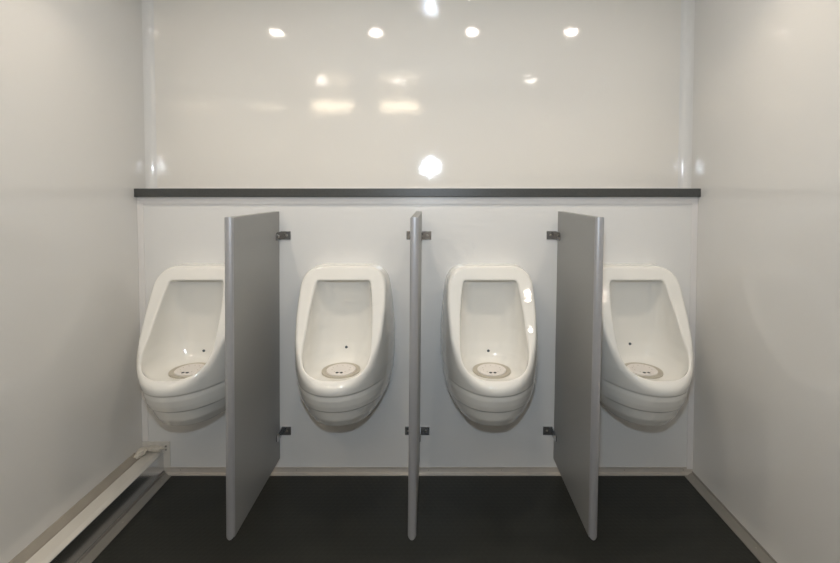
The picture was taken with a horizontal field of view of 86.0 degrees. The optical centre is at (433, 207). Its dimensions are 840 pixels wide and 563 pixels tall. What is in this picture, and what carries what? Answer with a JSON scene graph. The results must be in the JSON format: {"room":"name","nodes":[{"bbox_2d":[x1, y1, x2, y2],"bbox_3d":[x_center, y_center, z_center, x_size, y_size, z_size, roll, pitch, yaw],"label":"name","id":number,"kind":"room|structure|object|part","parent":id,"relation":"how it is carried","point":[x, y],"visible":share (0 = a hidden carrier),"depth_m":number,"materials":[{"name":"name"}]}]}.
{"room":"public restroom","nodes":[
{"label":"public restroom","id":0,"kind":"room"},
{"bbox_2d":[0,0,145,562],"bbox_3d":[-1.305,0.120,0.889,0.060,2.177,2.409,0,2,0],"label":"wall","id":1,"kind":"structure","parent":0,"point":[72,140],"depth_m":1.56,"materials":[{"name":"white plastic"}]},
{"bbox_2d":[9,441,170,562],"bbox_3d":[-1.215,1.138,0.880,0.121,0.143,2.201,0,2,0],"label":"baseboard heater","id":2,"kind":"object","parent":1,"relation":"attached to","point":[68,538],"visible":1,"depth_m":1.63,"materials":[{"name":"metal"}]},
{"bbox_3d":[-1.215,1.086,1.976,0.120,0.115,0.005,0,2,0],"label":"plate","id":3,"kind":"part","parent":2,"relation":"part of","materials":[{"name":"white metal"}]},
{"bbox_2d":[75,471,171,562],"bbox_3d":[-1.161,1.202,0.879,0.042,0.014,2.195,0,2,0],"label":"baseboard","id":4,"kind":"structure","parent":1,"relation":"attached to","point":[93,552],"depth_m":1.68,"materials":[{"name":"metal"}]},
{"bbox_2d":[153,0,680,187],"bbox_3d":[-0.067,-0.528,2.042,2.415,0.961,0.060,0,2,0],"label":"wall","id":5,"kind":"structure","parent":0,"point":[249,93],"depth_m":2.01,"materials":[{"name":"white plastic"}]},
{"bbox_2d":[141,0,156,187],"bbox_3d":[-1.258,-0.545,1.995,0.032,0.925,0.032,0,2,0],"label":"trim","id":6,"kind":"structure","parent":5,"relation":"attached to","point":[147,5],"depth_m":2.00,"materials":[{"name":"white plastic"}]},
{"bbox_2d":[678,0,694,187],"bbox_3d":[1.121,-0.544,1.992,0.039,0.925,0.039,0,2,0],"label":"trim","id":7,"kind":"structure","parent":5,"relation":"attached to","point":[687,6],"depth_m":2.00,"materials":[{"name":"white plastic"}]},
{"bbox_2d":[144,205,691,466],"bbox_3d":[-0.067,0.561,2.035,2.415,1.216,0.149,0,2,0],"label":"wall","id":8,"kind":"structure","parent":0,"point":[660,235],"depth_m":1.95,"materials":[{"name":"white plastic"}]},
{"bbox_2d":[137,198,148,440],"bbox_3d":[-1.262,0.492,1.956,0.026,1.071,0.006,0,2,0],"label":"trim","id":9,"kind":"structure","parent":8,"relation":"attached to","point":[140,207],"depth_m":1.95,"materials":[{"name":"white plastic"}]},
{"bbox_2d":[137,264,225,425],"bbox_3d":[-0.975,0.549,1.788,0.406,0.597,0.360,0,2,0],"label":"urinal","id":10,"kind":"object","parent":8,"relation":"attached to","point":[181,352],"visible":0.79,"depth_m":1.81,"materials":[{"name":"white ceramic"}]},
{"bbox_3d":[-0.975,0.653,1.806,0.115,0.010,0.115,0,2,0],"label":"drain lid","id":11,"kind":"part","parent":10,"relation":"part of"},
{"bbox_2d":[224,211,290,539],"bbox_3d":[-0.673,0.562,1.720,0.108,1.078,0.483,1,2,0],"label":"screen","id":12,"kind":"object","parent":8,"relation":"attached to","point":[254,433],"visible":1,"depth_m":1.63,"materials":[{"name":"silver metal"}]},
{"bbox_2d":[295,264,394,425],"bbox_3d":[-0.369,0.549,1.788,0.406,0.597,0.360,0,2,0],"label":"urinal","id":13,"kind":"object","parent":8,"relation":"attached to","point":[345,329],"visible":1,"depth_m":1.84,"materials":[{"name":"white ceramic"}]},
{"bbox_3d":[-0.369,0.653,1.806,0.115,0.010,0.115,0,2,0],"label":"drain lid","id":14,"kind":"part","parent":13,"relation":"part of","materials":[{"name":"white plastic"}]},
{"bbox_2d":[134,188,700,196],"bbox_3d":[-0.067,-0.063,1.971,2.414,0.036,0.112,0,2,0],"label":"ledge","id":15,"kind":"object","parent":8,"relation":"on","point":[138,192],"visible":1,"depth_m":1.92,"materials":[{"name":"laminate"}]},
{"bbox_2d":[137,197,697,204],"bbox_3d":[-0.067,-0.027,1.938,2.413,0.033,0.006,0,2,0],"label":"trim","id":16,"kind":"structure","parent":8,"relation":"attached to","point":[144,200],"depth_m":1.94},
{"bbox_2d":[405,211,430,539],"bbox_3d":[-0.066,0.562,1.720,0.108,1.078,0.483,1,2,0],"label":"screen","id":17,"kind":"object","parent":8,"relation":"attached to","point":[416,235],"visible":1,"depth_m":1.49,"materials":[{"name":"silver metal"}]},
{"bbox_3d":[-0.066,0.562,1.712,0.025,1.074,0.446,1,2,0],"label":"panel","id":18,"kind":"part","parent":17,"relation":"part of","materials":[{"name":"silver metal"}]},
{"bbox_2d":[164,467,692,475],"bbox_3d":[-0.022,1.158,1.971,2.324,0.028,0.020,0,2,0],"label":"baseboard","id":19,"kind":"structure","parent":8,"relation":"attached to","point":[174,471],"depth_m":1.98,"materials":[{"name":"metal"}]},
{"bbox_2d":[440,264,537,425],"bbox_3d":[0.234,0.549,1.788,0.406,0.597,0.360,0,2,0],"label":"urinal","id":20,"kind":"object","parent":8,"relation":"attached to","point":[489,333],"visible":1,"depth_m":1.84,"materials":[{"name":"white ceramic"}]},
{"bbox_3d":[0.234,0.653,1.806,0.115,0.010,0.115,0,2,0],"label":"drain lid","id":21,"kind":"part","parent":20,"relation":"part of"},
{"bbox_2d":[543,211,603,539],"bbox_3d":[0.539,0.562,1.720,0.108,1.078,0.483,1,2,0],"label":"screen","id":22,"kind":"object","parent":8,"relation":"attached to","point":[579,237],"visible":1,"depth_m":1.62,"materials":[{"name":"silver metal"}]},
{"bbox_2d":[600,264,693,425],"bbox_3d":[0.839,0.549,1.788,0.406,0.597,0.360,0,2,0],"label":"urinal","id":23,"kind":"object","parent":8,"relation":"attached to","point":[647,360],"visible":0.85,"depth_m":1.81,"materials":[{"name":"white ceramic"}]},
{"bbox_3d":[0.839,0.653,1.806,0.115,0.010,0.115,0,2,0],"label":"drain lid","id":24,"kind":"part","parent":23,"relation":"part of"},
{"bbox_2d":[686,198,697,468],"bbox_3d":[1.127,0.554,1.958,0.026,1.195,0.006,0,2,0],"label":"trim","id":25,"kind":"structure","parent":8,"relation":"attached to","point":[694,212],"depth_m":1.95,"materials":[{"name":"white plastic"}]},
{"bbox_2d":[92,476,759,562],"bbox_3d":[-0.067,1.238,0.927,2.535,0.060,2.409,0,2,0],"label":"floor","id":26,"kind":"structure","parent":0,"point":[292,519],"depth_m":1.68,"materials":[{"name":"black rubber"}]},
{"bbox_2d":[691,0,839,562],"bbox_3d":[1.170,0.120,0.889,0.060,2.177,2.409,0,2,0],"label":"wall","id":27,"kind":"structure","parent":0,"point":[766,126],"depth_m":1.52,"materials":[{"name":"white plastic"}]},
{"bbox_2d":[684,471,776,562],"bbox_3d":[1.117,1.204,0.880,0.046,0.010,2.197,0,2,0],"label":"baseboard","id":28,"kind":"structure","parent":27,"relation":"attached to","point":[750,542],"depth_m":1.69,"materials":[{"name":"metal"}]}
]}

